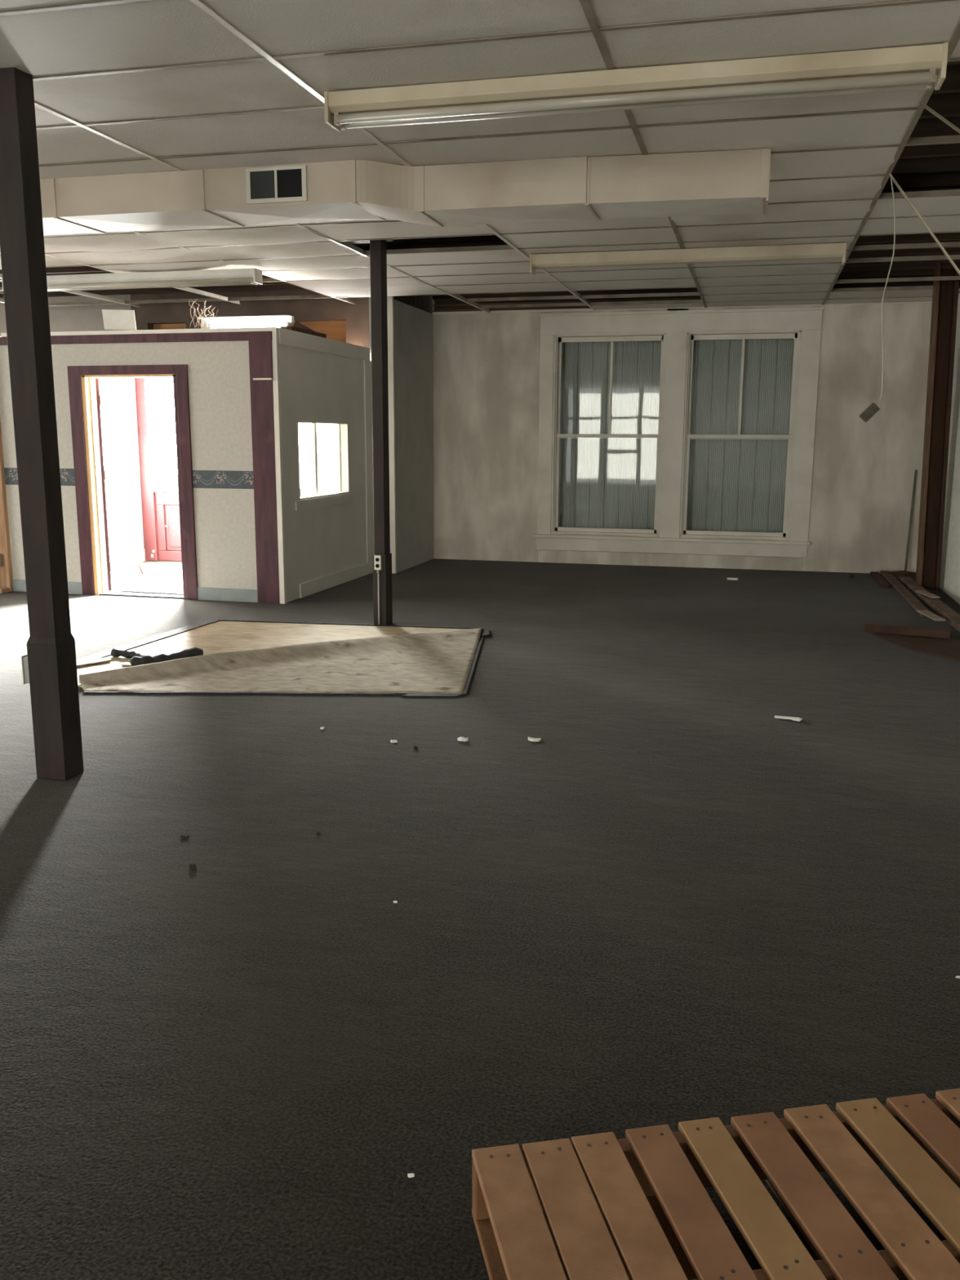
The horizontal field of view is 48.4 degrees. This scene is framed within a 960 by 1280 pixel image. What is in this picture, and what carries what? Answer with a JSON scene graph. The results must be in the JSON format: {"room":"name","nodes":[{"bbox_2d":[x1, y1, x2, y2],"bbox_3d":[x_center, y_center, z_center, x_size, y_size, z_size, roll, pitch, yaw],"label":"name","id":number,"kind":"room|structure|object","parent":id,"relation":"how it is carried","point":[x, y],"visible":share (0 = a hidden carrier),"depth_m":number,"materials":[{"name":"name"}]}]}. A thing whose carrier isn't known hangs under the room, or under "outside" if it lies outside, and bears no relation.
{"room":"empty commercial space","nodes":[
{"label":"empty commercial space","id":0,"kind":"room"},
{"bbox_2d":[102,377,144,554],"bbox_3d":[-3.869,-1.859,11.187,0.094,2.360,2.737,-1,11,-6],"label":"wall","id":1,"kind":"structure","parent":0,"point":[128,384],"depth_m":12.09,"materials":[{"name":"white paint"}]},
{"bbox_2d":[0,340,257,589],"bbox_3d":[-3.081,-1.518,9.668,2.760,2.270,0.100,3,11,14],"label":"wall","id":2,"kind":"structure","parent":0,"point":[219,371],"depth_m":9.48,"materials":[{"name":"paint"}]},
{"bbox_2d":[4,467,75,485],"bbox_3d":[-4.046,-1.508,9.866,0.795,0.156,0.003,3,11,14],"label":"wallpaper border","id":3,"kind":"object","parent":2,"relation":"attached to","point":[67,475],"visible":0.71,"depth_m":9.82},
{"bbox_2d":[66,364,197,599],"bbox_3d":[-3.067,-1.502,10.116,1.308,2.070,0.998,3,11,14],"label":"door","id":4,"kind":"structure","parent":2,"relation":"in","point":[95,402],"depth_m":9.78,"materials":[{"name":"red paint"}]},
{"bbox_2d":[12,579,257,602],"bbox_3d":[-3.208,-0.456,9.845,2.535,0.115,0.012,3,11,14],"label":"baseboard","id":5,"kind":"structure","parent":2,"relation":"attached to","point":[19,585],"depth_m":9.63,"materials":[{"name":"grey plastic"}]},
{"bbox_2d":[0,331,272,345],"bbox_3d":[-3.081,-2.661,9.447,2.750,0.073,0.125,3,11,14],"label":"trim","id":6,"kind":"structure","parent":2,"relation":"attached to","point":[242,335],"depth_m":9.34,"materials":[{"name":"red paint"}]},
{"bbox_2d":[0,327,278,337],"bbox_3d":[-3.024,-2.714,9.438,2.700,0.035,0.135,3,11,14],"label":"trim","id":7,"kind":"structure","parent":2,"relation":"attached to","point":[238,329],"depth_m":9.31,"materials":[{"name":"white paint"}]},
{"bbox_2d":[102,309,136,329],"bbox_3d":[-3.219,-2.858,9.535,0.324,0.182,0.046,3,11,14],"label":"card","id":8,"kind":"object","parent":7,"relation":"on","point":[113,319],"visible":0.86,"depth_m":9.53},
{"bbox_2d":[192,470,253,488],"bbox_3d":[-2.268,-1.415,9.423,0.605,0.156,0.003,3,11,14],"label":"wallpaper border","id":9,"kind":"object","parent":2,"relation":"attached to","point":[201,478],"visible":1,"depth_m":9.42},
{"bbox_2d":[248,331,279,604],"bbox_3d":[-1.872,-1.477,9.309,0.210,2.335,0.042,3,11,14],"label":"trim","id":10,"kind":"structure","parent":2,"relation":"attached to","point":[260,353],"depth_m":9.28,"materials":[{"name":"red paint"}]},
{"bbox_2d":[271,328,279,380],"bbox_3d":[-1.741,-2.434,9.110,0.043,0.430,0.048,3,11,14],"label":"trim","id":11,"kind":"structure","parent":2,"relation":"attached to","point":[275,344],"depth_m":9.09,"materials":[{"name":"grey paint"}]},
{"bbox_2d":[272,380,287,604],"bbox_3d":[-1.744,-1.274,9.327,0.050,1.930,0.058,3,11,14],"label":"trim","id":12,"kind":"structure","parent":2,"relation":"attached to","point":[276,384],"depth_m":9.30,"materials":[{"name":"white paint"}]},
{"bbox_2d":[0,288,369,347],"bbox_3d":[-4.932,-2.788,12.714,8.010,3.600,0.220,3,11,14],"label":"wall","id":13,"kind":"structure","parent":0,"point":[356,316],"depth_m":11.93,"materials":[{"name":"brown paint"}]},
{"bbox_2d":[134,377,182,561],"bbox_3d":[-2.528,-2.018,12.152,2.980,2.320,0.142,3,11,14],"label":"door","id":14,"kind":"structure","parent":13,"relation":"in","point":[160,508],"depth_m":12.49,"materials":[{"name":"red paint"}]},
{"bbox_2d":[143,377,158,439],"bbox_3d":[-3.760,-2.685,12.228,0.167,0.790,0.032,3,11,14],"label":"curtain","id":15,"kind":"object","parent":14,"relation":"hanging from","point":[152,387],"visible":0.88,"depth_m":12.23,"materials":[{"name":"white fabric"}]},
{"bbox_2d":[153,323,186,329],"bbox_3d":[-3.513,-3.549,12.227,0.500,0.170,0.030,3,11,14],"label":"board","id":16,"kind":"object","parent":13,"relation":"attached to","point":[180,326],"visible":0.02,"depth_m":12.21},
{"bbox_2d":[297,320,346,342],"bbox_3d":[-1.730,-3.363,11.800,0.660,0.340,0.030,3,11,14],"label":"board","id":17,"kind":"object","parent":13,"relation":"attached to","point":[334,330],"visible":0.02,"depth_m":11.75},
{"bbox_2d":[278,340,366,602],"bbox_3d":[-1.494,-1.700,10.384,0.090,2.370,2.253,3,11,14],"label":"wall","id":18,"kind":"structure","parent":0,"point":[316,386],"depth_m":10.15,"materials":[{"name":"grey paint"}]},
{"bbox_2d":[280,320,326,337],"bbox_3d":[-1.600,-2.833,9.713,0.115,0.103,0.770,3,11,14],"label":"bracket","id":19,"kind":"object","parent":18,"relation":"on","point":[295,326],"visible":0.82,"depth_m":9.59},
{"bbox_2d":[297,421,350,500],"bbox_3d":[-1.530,-1.732,10.247,0.104,0.705,1.260,3,11,14],"label":"window","id":20,"kind":"structure","parent":18,"relation":"in","point":[343,441],"depth_m":10.70,"materials":[{"name":"white paint"}]},
{"bbox_2d":[278,327,369,360],"bbox_3d":[-1.436,-2.797,10.172,0.014,0.135,2.230,3,11,14],"label":"trim","id":21,"kind":"structure","parent":18,"relation":"attached to","point":[286,337],"depth_m":9.98,"materials":[{"name":"grey paint"}]},
{"bbox_2d":[295,493,352,511],"bbox_3d":[-1.485,-1.334,10.285,0.012,0.088,1.390,3,11,14],"label":"trim","id":22,"kind":"structure","parent":18,"relation":"attached to","point":[345,498],"depth_m":10.20,"materials":[{"name":"grey paint"}]},
{"bbox_2d":[298,560,373,598],"bbox_3d":[-1.412,-0.623,10.717,0.018,0.130,1.930,3,11,14],"label":"baseboard","id":23,"kind":"structure","parent":18,"relation":"attached to","point":[311,587],"depth_m":10.57,"materials":[{"name":"grey paint"}]},
{"bbox_2d":[363,360,373,562],"bbox_3d":[-1.185,-1.823,11.380,0.016,2.240,0.180,3,11,14],"label":"trim","id":24,"kind":"structure","parent":18,"relation":"attached to","point":[366,364],"depth_m":11.34,"materials":[{"name":"grey paint"}]},
{"bbox_2d":[368,297,396,554],"bbox_3d":[-1.017,-2.369,11.411,0.260,3.300,0.160,3,11,14],"label":"wall","id":25,"kind":"structure","parent":0,"point":[370,321],"depth_m":11.31,"materials":[{"name":"grey paint"}]},
{"bbox_2d":[386,296,396,573],"bbox_3d":[-0.956,-2.151,11.342,0.105,2.900,0.040,3,11,14],"label":"trim","id":26,"kind":"structure","parent":25,"relation":"attached to","point":[390,315],"depth_m":11.30,"materials":[{"name":"white paint"}]},
{"bbox_2d":[393,299,434,573],"bbox_3d":[-0.797,-2.288,12.167,0.200,2.858,1.600,3,11,14],"label":"wall","id":27,"kind":"structure","parent":0,"point":[413,326],"depth_m":11.99,"materials":[{"name":"grey paint"}]},
{"bbox_2d":[0,558,959,1279],"bbox_3d":[-4.214,0.757,4.075,14.340,0.100,19.800,3,11,14],"label":"floor","id":28,"kind":"structure","parent":0,"point":[683,900],"depth_m":3.39,"materials":[{"name":"carpet"}]},
{"bbox_2d":[0,419,13,591],"bbox_3d":[-4.512,-1.606,10.015,0.190,2.300,0.180,3,11,14],"label":"stud","id":29,"kind":"object","parent":28,"relation":"on","point":[6,570],"visible":0.36,"depth_m":10.05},
{"bbox_2d":[0,66,84,780],"bbox_3d":[-1.842,-0.813,4.439,0.145,2.868,0.135,3,11,14],"label":"support post","id":30,"kind":"object","parent":28,"relation":"on","point":[51,644],"visible":1,"depth_m":4.39,"materials":[{"name":"metal"}]},
{"bbox_2d":[21,654,29,684],"bbox_3d":[-1.942,0.125,4.646,0.053,0.125,0.080,3,11,14],"label":"outlet box","id":31,"kind":"object","parent":30,"relation":"attached to","point":[24,658],"visible":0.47,"depth_m":4.62,"materials":[{"name":"metal"}]},
{"bbox_2d":[75,619,218,662],"bbox_3d":[-2.436,0.029,7.614,0.110,0.012,2.042,3,11,16],"label":"carpet cut edge","id":32,"kind":"object","parent":28,"relation":"on","point":[143,642],"visible":0.64,"depth_m":7.75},
{"bbox_2d":[120,585,183,595],"bbox_3d":[-2.977,-0.477,10.254,0.778,0.011,0.446,4,12,20],"label":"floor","id":33,"kind":"structure","parent":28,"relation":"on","point":[164,589],"depth_m":10.20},
{"bbox_2d":[76,621,465,687],"bbox_3d":[-1.186,0.051,7.249,2.600,0.133,2.535,3,11,14],"label":"bare plywood","id":34,"kind":"object","parent":28,"relation":"on","point":[217,637],"depth_m":7.84,"materials":[{"name":"wood"}]},
{"bbox_2d":[76,657,111,666],"bbox_3d":[-2.591,0.156,6.888,0.094,0.010,0.474,10,14,41],"label":"wood offcut","id":35,"kind":"object","parent":34,"relation":"on","point":[105,659],"visible":0.51,"depth_m":6.94,"materials":[{"name":"white wood"}]},
{"bbox_2d":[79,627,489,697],"bbox_3d":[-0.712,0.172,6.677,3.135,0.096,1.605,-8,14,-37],"label":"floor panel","id":36,"kind":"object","parent":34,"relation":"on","point":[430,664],"visible":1,"depth_m":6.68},
{"bbox_2d":[217,619,483,629],"bbox_3d":[-1.041,-0.121,8.426,2.153,0.012,0.020,2,11,9],"label":"carpet cut edge","id":37,"kind":"object","parent":28,"relation":"on","point":[237,620],"visible":0.86,"depth_m":8.42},
{"bbox_2d":[347,239,393,625],"bbox_3d":[-0.830,-1.585,8.213,0.320,2.970,0.200,3,11,14],"label":"support post","id":38,"kind":"object","parent":28,"relation":"on","point":[378,248],"visible":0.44,"depth_m":8.14,"materials":[{"name":"metal"}]},
{"bbox_2d":[373,555,381,624],"bbox_3d":[-0.795,-0.383,8.346,0.054,0.558,0.026,3,11,14],"label":"outlet box","id":39,"kind":"object","parent":38,"relation":"attached to","point":[377,558],"visible":1,"depth_m":8.30,"materials":[{"name":"beige plastic"}]},
{"bbox_2d":[471,1088,959,1279],"bbox_3d":[0.646,1.095,1.784,1.192,0.141,0.806,-2,11,-11],"label":"wooden pallet","id":40,"kind":"object","parent":28,"relation":"on","point":[648,1186],"visible":1,"depth_m":1.92,"materials":[{"name":"brown wood"}]},
{"bbox_2d":[870,571,889,587],"bbox_3d":[4.149,-0.628,11.096,0.080,0.040,1.000,3,11,13],"label":"board","id":41,"kind":"object","parent":28,"relation":"on","point":[882,583],"visible":1,"depth_m":10.96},
{"bbox_2d":[880,570,929,617],"bbox_3d":[4.023,-0.467,10.161,0.085,0.050,2.800,3,11,13],"label":"board","id":42,"kind":"object","parent":28,"relation":"on","point":[904,592],"visible":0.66,"depth_m":9.97,"materials":[{"name":"brown wood"}]},
{"bbox_2d":[864,622,952,639],"bbox_3d":[3.235,-0.071,8.077,0.606,0.055,0.100,6,12,29],"label":"board","id":43,"kind":"object","parent":28,"relation":"on","point":[869,627],"visible":1,"depth_m":8.03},
{"bbox_2d":[904,470,917,571],"bbox_3d":[4.610,-1.270,11.436,0.025,1.085,0.242,6,12,28],"label":"stick","id":44,"kind":"object","parent":28,"relation":"on","point":[916,471],"visible":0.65,"depth_m":11.43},
{"bbox_2d":[874,634,959,660],"bbox_3d":[3.258,0.080,7.465,0.849,0.012,1.088,3,11,14],"label":"board","id":45,"kind":"object","parent":28,"relation":"on","point":[948,648],"visible":1,"depth_m":7.68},
{"bbox_2d":[897,577,959,631],"bbox_3d":[3.951,-0.291,9.215,0.110,0.050,3.602,3,11,12],"label":"board","id":46,"kind":"object","parent":28,"relation":"on","point":[952,617],"visible":0.84,"depth_m":9.21,"materials":[{"name":"brown wood"}]},
{"bbox_2d":[915,262,959,591],"bbox_3d":[4.382,-2.093,10.230,0.267,3.250,0.200,3,11,14],"label":"column","id":47,"kind":"structure","parent":28,"relation":"on","point":[945,293],"depth_m":10.22,"materials":[{"name":"wood"}]},
{"bbox_2d":[0,0,959,309],"bbox_3d":[-4.254,-2.090,3.554,13.825,0.064,19.367,3,11,14],"label":"ceiling","id":48,"kind":"structure","parent":0,"point":[154,33],"depth_m":4.76,"materials":[{"name":"tile"}]},
{"bbox_2d":[0,273,139,306],"bbox_3d":[-6.001,-2.072,3.263,0.026,0.040,18.000,3,11,14],"label":"trim","id":49,"kind":"structure","parent":48,"relation":"attached to","point":[77,292],"depth_m":11.10,"materials":[{"name":"white metal"}]},
{"bbox_2d":[1,267,262,291],"bbox_3d":[-2.991,-3.060,9.107,2.406,0.116,0.142,3,11,14],"label":"fluorescent fixture","id":50,"kind":"object","parent":48,"relation":"attached to","point":[253,276],"visible":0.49,"depth_m":9.00,"materials":[{"name":"beige metal"}]},
{"bbox_2d":[44,253,240,304],"bbox_3d":[-4.820,-2.010,2.968,0.026,0.040,18.000,3,11,14],"label":"trim","id":51,"kind":"structure","parent":48,"relation":"attached to","point":[184,288],"depth_m":10.75,"materials":[{"name":"white metal"}]},
{"bbox_2d":[129,231,355,304],"bbox_3d":[-3.605,-1.973,2.802,0.026,0.040,18.270,3,11,14],"label":"trim","id":52,"kind":"structure","parent":48,"relation":"attached to","point":[346,300],"depth_m":9.89,"materials":[{"name":"white metal"}]},
{"bbox_2d":[40,148,771,235],"bbox_3d":[-2.538,-2.495,6.277,8.194,0.241,0.678,3,11,14],"label":"air duct","id":53,"kind":"object","parent":48,"relation":"attached to","point":[728,182],"visible":1,"depth_m":5.56,"materials":[{"name":"metal"}]},
{"bbox_2d":[245,164,307,204],"bbox_3d":[-1.061,-2.372,5.568,0.340,0.174,0.014,3,11,14],"label":"vent grille","id":54,"kind":"object","parent":53,"relation":"attached to","point":[275,184],"depth_m":5.57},
{"bbox_2d":[324,42,948,131],"bbox_3d":[0.529,-2.130,4.147,2.369,0.121,0.142,3,11,14],"label":"fluorescent fixture","id":55,"kind":"object","parent":48,"relation":"attached to","point":[912,67],"visible":1,"depth_m":4.08,"materials":[{"name":"metal"}]},
{"bbox_2d":[529,242,846,275],"bbox_3d":[1.530,-2.867,8.054,2.326,0.137,0.142,3,11,14],"label":"fluorescent fixture","id":56,"kind":"object","parent":48,"relation":"attached to","point":[820,251],"visible":1,"depth_m":7.99,"materials":[{"name":"metal"}]},
{"bbox_2d":[769,173,885,182],"bbox_3d":[-1.951,-2.722,6.752,8.508,0.033,0.024,3,11,14],"label":"trim","id":57,"kind":"structure","parent":48,"relation":"attached to","point":[880,175],"depth_m":5.79,"materials":[{"name":"metal"}]},
{"bbox_2d":[858,178,895,422],"bbox_3d":[2.191,-1.863,5.860,0.120,1.312,0.121,3,11,14],"label":"hanging cable","id":58,"kind":"object","parent":48,"relation":"hanging from","point":[873,409],"visible":0.99,"depth_m":5.95,"materials":[{"name":"metal"}]},
{"bbox_2d":[888,173,959,275],"bbox_3d":[2.231,-2.071,5.340,0.010,0.713,0.887,-1,11,-7],"label":"wire","id":59,"kind":"object","parent":48,"relation":"hanging from","point":[892,178],"depth_m":5.34,"materials":[{"name":"metal"}]},
{"bbox_2d":[924,104,959,133],"bbox_3d":[2.053,-2.273,4.691,0.410,0.075,0.010,-9,14,-39],"label":"wire","id":60,"kind":"object","parent":48,"relation":"hanging from","point":[927,108],"depth_m":4.66,"materials":[{"name":"metal"}]},
{"bbox_2d":[393,275,959,313],"bbox_3d":[-0.214,-2.276,2.573,5.970,0.742,19.620,3,11,14],"label":"wall","id":61,"kind":"structure","parent":0,"point":[425,303],"depth_m":12.15,"materials":[{"name":"brown wood"}]},
{"bbox_2d":[0,0,152,16],"bbox_3d":[-2.114,-2.137,3.703,9.728,0.033,0.024,3,11,14],"label":"trim","id":62,"kind":"structure","parent":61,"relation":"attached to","point":[109,2],"depth_m":3.51,"materials":[{"name":"metal"}]},
{"bbox_2d":[34,101,489,312],"bbox_3d":[-2.284,-2.014,3.045,0.026,0.040,19.400,3,11,14],"label":"trim","id":63,"kind":"structure","parent":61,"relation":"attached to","point":[348,245],"depth_m":5.62,"materials":[{"name":"white metal"}]},
{"bbox_2d":[190,0,595,310],"bbox_3d":[-1.103,-1.952,2.750,0.026,0.040,19.400,3,11,14],"label":"trim","id":64,"kind":"structure","parent":61,"relation":"attached to","point":[206,8],"depth_m":4.24,"materials":[{"name":"white metal"}]},
{"bbox_2d":[39,106,918,166],"bbox_3d":[-2.252,-2.500,5.591,8.508,0.033,0.024,3,11,14],"label":"trim","id":65,"kind":"structure","parent":61,"relation":"attached to","point":[916,108],"depth_m":5.00,"materials":[{"name":"metal"}]},
{"bbox_2d":[0,231,959,269],"bbox_3d":[-0.909,-3.023,8.345,9.728,0.033,0.024,3,11,14],"label":"trim","id":66,"kind":"structure","parent":61,"relation":"attached to","point":[499,246],"depth_m":8.13,"materials":[{"name":"metal"}]},
{"bbox_2d":[0,254,959,290],"bbox_3d":[-0.608,-3.245,9.505,9.728,0.033,0.024,3,11,14],"label":"trim","id":67,"kind":"structure","parent":61,"relation":"attached to","point":[953,256],"depth_m":8.67,"materials":[{"name":"metal"}]},
{"bbox_2d":[0,213,959,256],"bbox_3d":[-1.059,-2.912,7.765,9.728,0.033,0.024,3,11,14],"label":"trim","id":68,"kind":"structure","parent":61,"relation":"attached to","point":[956,214],"depth_m":7.33,"materials":[{"name":"metal"}]},
{"bbox_2d":[0,241,959,280],"bbox_3d":[-0.758,-3.134,8.925,9.728,0.033,0.024,3,11,14],"label":"trim","id":69,"kind":"structure","parent":61,"relation":"attached to","point":[953,244],"depth_m":7.98,"materials":[{"name":"metal"}]},
{"bbox_2d":[32,0,955,80],"bbox_3d":[-1.963,-2.248,4.283,9.728,0.033,0.024,3,11,14],"label":"trim","id":70,"kind":"structure","parent":61,"relation":"attached to","point":[909,2],"depth_m":3.77,"materials":[{"name":"metal"}]},
{"bbox_2d":[35,57,959,129],"bbox_3d":[-1.812,-2.359,4.864,9.728,0.033,0.024,3,11,14],"label":"trim","id":71,"kind":"structure","parent":61,"relation":"attached to","point":[953,59],"depth_m":4.73,"materials":[{"name":"metal"}]},
{"bbox_2d":[44,189,959,238],"bbox_3d":[-1.210,-2.802,7.184,9.728,0.033,0.024,3,11,14],"label":"trim","id":72,"kind":"structure","parent":61,"relation":"attached to","point":[949,192],"depth_m":6.36,"materials":[{"name":"metal"}]},
{"bbox_2d":[48,275,959,306],"bbox_3d":[-0.306,-3.466,10.666,9.728,0.033,0.024,3,11,14],"label":"trim","id":73,"kind":"structure","parent":61,"relation":"attached to","point":[948,277],"depth_m":10.99,"materials":[{"name":"wood"}]},
{"bbox_2d":[433,306,591,311],"bbox_3d":[2.160,-3.696,11.788,5.570,0.022,0.050,3,11,14],"label":"lath","id":74,"kind":"structure","parent":61,"relation":"attached to","point":[565,307],"depth_m":12.21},
{"bbox_2d":[433,297,701,306],"bbox_3d":[2.160,-3.755,11.777,5.570,0.022,0.050,3,11,14],"label":"lath","id":75,"kind":"structure","parent":61,"relation":"attached to","point":[695,298],"depth_m":12.05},
{"bbox_2d":[432,273,836,286],"bbox_3d":[1.315,-3.263,9.643,3.632,0.033,0.024,3,11,14],"label":"trim","id":76,"kind":"structure","parent":61,"relation":"attached to","point":[813,273],"depth_m":9.61,"materials":[{"name":"metal"}]},
{"bbox_2d":[579,0,706,307],"bbox_3d":[0.079,-1.891,2.455,0.026,0.040,19.400,3,11,14],"label":"ceiling grid bar","id":77,"kind":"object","parent":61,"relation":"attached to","point":[585,5],"depth_m":4.06,"materials":[{"name":"metal"}]},
{"bbox_2d":[432,301,932,314],"bbox_3d":[2.150,-3.659,11.758,5.570,0.026,0.023,3,11,14],"label":"trim","id":78,"kind":"structure","parent":61,"relation":"attached to","point":[561,309],"depth_m":12.00,"materials":[{"name":"white paint"}]},
{"bbox_2d":[480,296,932,308],"bbox_3d":[2.357,-3.564,11.237,4.851,0.033,0.024,3,11,14],"label":"trim","id":79,"kind":"structure","parent":61,"relation":"attached to","point":[682,301],"depth_m":11.45,"materials":[{"name":"wood"}]},
{"bbox_2d":[466,284,959,302],"bbox_3d":[2.207,-3.454,10.656,4.851,0.033,0.024,3,11,14],"label":"trim","id":80,"kind":"structure","parent":61,"relation":"attached to","point":[913,287],"depth_m":10.77,"materials":[{"name":"wood"}]},
{"bbox_2d":[770,134,959,154],"bbox_3d":[-1.511,-2.580,6.024,9.728,0.033,0.024,3,11,14],"label":"ceiling grid bar","id":81,"kind":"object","parent":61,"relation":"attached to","point":[945,139],"depth_m":5.12,"materials":[{"name":"metal"}]},
{"bbox_2d":[821,22,959,305],"bbox_3d":[1.260,-1.829,2.160,0.026,0.040,19.400,3,11,14],"label":"ceiling grid bar","id":82,"kind":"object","parent":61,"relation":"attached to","point":[956,37],"depth_m":5.17,"materials":[{"name":"metal"}]},
{"bbox_2d":[433,302,932,573],"bbox_3d":[2.271,-2.266,12.121,5.770,2.858,0.220,3,11,14],"label":"wall","id":83,"kind":"structure","parent":0,"point":[486,366],"depth_m":11.83,"materials":[{"name":"paint"}]},
{"bbox_2d":[533,306,824,571],"bbox_3d":[2.177,-2.248,12.099,3.120,2.830,0.275,3,11,14],"label":"window","id":84,"kind":"structure","parent":83,"relation":"in","point":[677,331],"depth_m":12.02,"materials":[{"name":"white paint"}]},
{"bbox_2d":[939,293,959,604],"bbox_3d":[2.571,-0.360,2.206,0.200,2.858,19.600,3,11,14],"label":"wall","id":85,"kind":"structure","parent":0,"point":[949,584],"depth_m":10.24,"materials":[{"name":"paint"}]},
{"bbox_3d":[-4.248,-2.535,3.455,14.240,0.100,19.800,3,11,14],"label":"deck","id":86,"kind":"object","parent":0,"visible":0},
{"bbox_2d":[346,235,502,246],"bbox_3d":[-2.742,-3.481,9.292,13.840,0.230,0.044,3,11,14],"label":"joist","id":87,"kind":"object","parent":86,"relation":"attached to","point":[488,237],"depth_m":8.69,"materials":[{"name":"brown wood"}]},
{"bbox_2d":[357,240,507,250],"bbox_3d":[-2.643,-3.554,9.673,13.840,0.230,0.044,3,11,14],"label":"joist","id":88,"kind":"object","parent":86,"relation":"attached to","point":[500,242],"depth_m":9.09,"materials":[{"name":"brown wood"}]},
{"bbox_2d":[0,262,954,298],"bbox_3d":[-2.149,-3.917,11.577,13.840,0.230,0.044,3,11,14],"label":"joist","id":89,"kind":"object","parent":86,"relation":"attached to","point":[944,265],"visible":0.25,"depth_m":11.66,"materials":[{"name":"brown wood"}]},
{"bbox_2d":[0,232,959,274],"bbox_3d":[-2.544,-3.627,10.054,13.840,0.230,0.044,3,11,14],"label":"joist","id":90,"kind":"object","parent":86,"relation":"attached to","point":[943,236],"depth_m":8.61,"materials":[{"name":"brown wood"}]},
{"bbox_2d":[0,248,959,287],"bbox_3d":[-2.346,-3.772,10.815,13.840,0.230,0.044,3,11,14],"label":"joist","id":91,"kind":"object","parent":86,"relation":"attached to","point":[922,252],"depth_m":9.31,"materials":[{"name":"brown wood"}]},
{"bbox_2d":[0,259,959,293],"bbox_3d":[-2.248,-3.845,11.196,13.840,0.230,0.044,3,11,14],"label":"joist","id":92,"kind":"object","parent":86,"relation":"attached to","point":[940,260],"visible":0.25,"depth_m":9.76,"materials":[{"name":"brown wood"}]},
{"bbox_2d":[0,240,959,281],"bbox_3d":[-2.445,-3.699,10.435,13.840,0.230,0.044,3,11,14],"label":"joist","id":93,"kind":"object","parent":86,"relation":"attached to","point":[948,241],"depth_m":8.97,"materials":[{"name":"brown wood"}]},
{"bbox_2d":[432,280,933,299],"bbox_3d":[2.154,-3.926,11.719,5.570,0.230,0.044,3,11,14],"label":"joist","id":94,"kind":"object","parent":86,"relation":"attached to","point":[926,282],"visible":0.21,"depth_m":11.85,"materials":[{"name":"brown wood"}]},
{"bbox_2d":[433,275,933,295],"bbox_3d":[2.056,-3.853,11.338,5.570,0.230,0.044,3,11,14],"label":"joist","id":95,"kind":"object","parent":86,"relation":"attached to","point":[906,276],"visible":0.14,"depth_m":10.88,"materials":[{"name":"brown wood"}]},
{"bbox_2d":[837,269,933,278],"bbox_3d":[1.957,-3.781,10.958,5.570,0.230,0.044,3,11,14],"label":"joist","id":96,"kind":"object","parent":86,"relation":"attached to","point":[929,272],"depth_m":10.45,"materials":[{"name":"brown wood"}]},
{"bbox_2d":[881,186,959,192],"bbox_3d":[-2.969,-3.290,8.421,13.840,0.280,0.200,3,11,14],"label":"roof beam","id":97,"kind":"structure","parent":86,"relation":"attached to","point":[955,187],"depth_m":6.88,"materials":[{"name":"brown wood"}]},
{"bbox_2d":[882,172,959,190],"bbox_3d":[-3.038,-3.263,8.150,13.840,0.230,0.044,3,11,14],"label":"joist","id":98,"kind":"object","parent":86,"relation":"attached to","point":[946,179],"depth_m":6.69,"materials":[{"name":"brown wood"}]},
{"bbox_2d":[891,155,959,175],"bbox_3d":[-3.137,-3.191,7.769,13.840,0.230,0.044,3,11,14],"label":"joist","id":99,"kind":"object","parent":86,"relation":"attached to","point":[949,163],"depth_m":6.32,"materials":[{"name":"brown wood"}]},
{"bbox_2d":[898,142,959,159],"bbox_3d":[-3.236,-3.118,7.389,13.840,0.230,0.044,3,11,14],"label":"joist","id":100,"kind":"object","parent":86,"relation":"attached to","point":[944,149],"depth_m":5.95,"materials":[{"name":"brown wood"}]},
{"bbox_2d":[909,116,959,137],"bbox_3d":[-3.335,-3.045,7.008,13.840,0.230,0.044,3,11,14],"label":"joist","id":101,"kind":"object","parent":86,"relation":"attached to","point":[924,127],"depth_m":5.58,"materials":[{"name":"brown wood"}]},
{"bbox_2d":[919,92,959,119],"bbox_3d":[-3.433,-2.973,6.627,13.840,0.230,0.044,3,11,14],"label":"joist","id":102,"kind":"object","parent":86,"relation":"attached to","point":[946,104],"depth_m":5.20,"materials":[{"name":"brown wood"}]},
{"bbox_2d":[931,64,959,94],"bbox_3d":[-3.532,-2.900,6.247,13.840,0.230,0.044,3,11,14],"label":"joist","id":103,"kind":"object","parent":86,"relation":"attached to","point":[951,84],"depth_m":4.83,"materials":[{"name":"brown wood"}]},
{"bbox_3d":[2.247,-0.959,12.629,3.850,0.100,0.300,3,11,14],"label":"wall","id":104,"kind":"structure","parent":0,"visible":0},
{"bbox_2d":[558,341,661,528],"bbox_3d":[1.386,-2.404,12.578,1.560,2.710,0.038,3,11,14],"label":"metal sheet","id":105,"kind":"object","parent":104,"relation":"on","point":[604,483],"visible":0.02,"depth_m":12.54,"materials":[{"name":"metal"}]},
{"bbox_2d":[686,338,794,532],"bbox_3d":[3.053,-2.317,12.162,1.560,2.710,0.038,3,11,14],"label":"metal sheet","id":106,"kind":"object","parent":104,"relation":"on","point":[735,485],"visible":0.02,"depth_m":12.17,"materials":[{"name":"metal"}]},
{"bbox_3d":[-2.864,-2.915,10.718,2.970,0.040,2.513,3,11,14],"label":"ceiling","id":107,"kind":"structure","parent":0,"visible":0},
{"bbox_2d":[196,315,293,328],"bbox_3d":[-2.201,-2.934,10.020,0.932,0.186,0.146,3,11,14],"label":"strip light","id":108,"kind":"object","parent":107,"relation":"on","point":[270,321],"visible":0.62,"depth_m":9.99,"materials":[{"name":"white plastic"}]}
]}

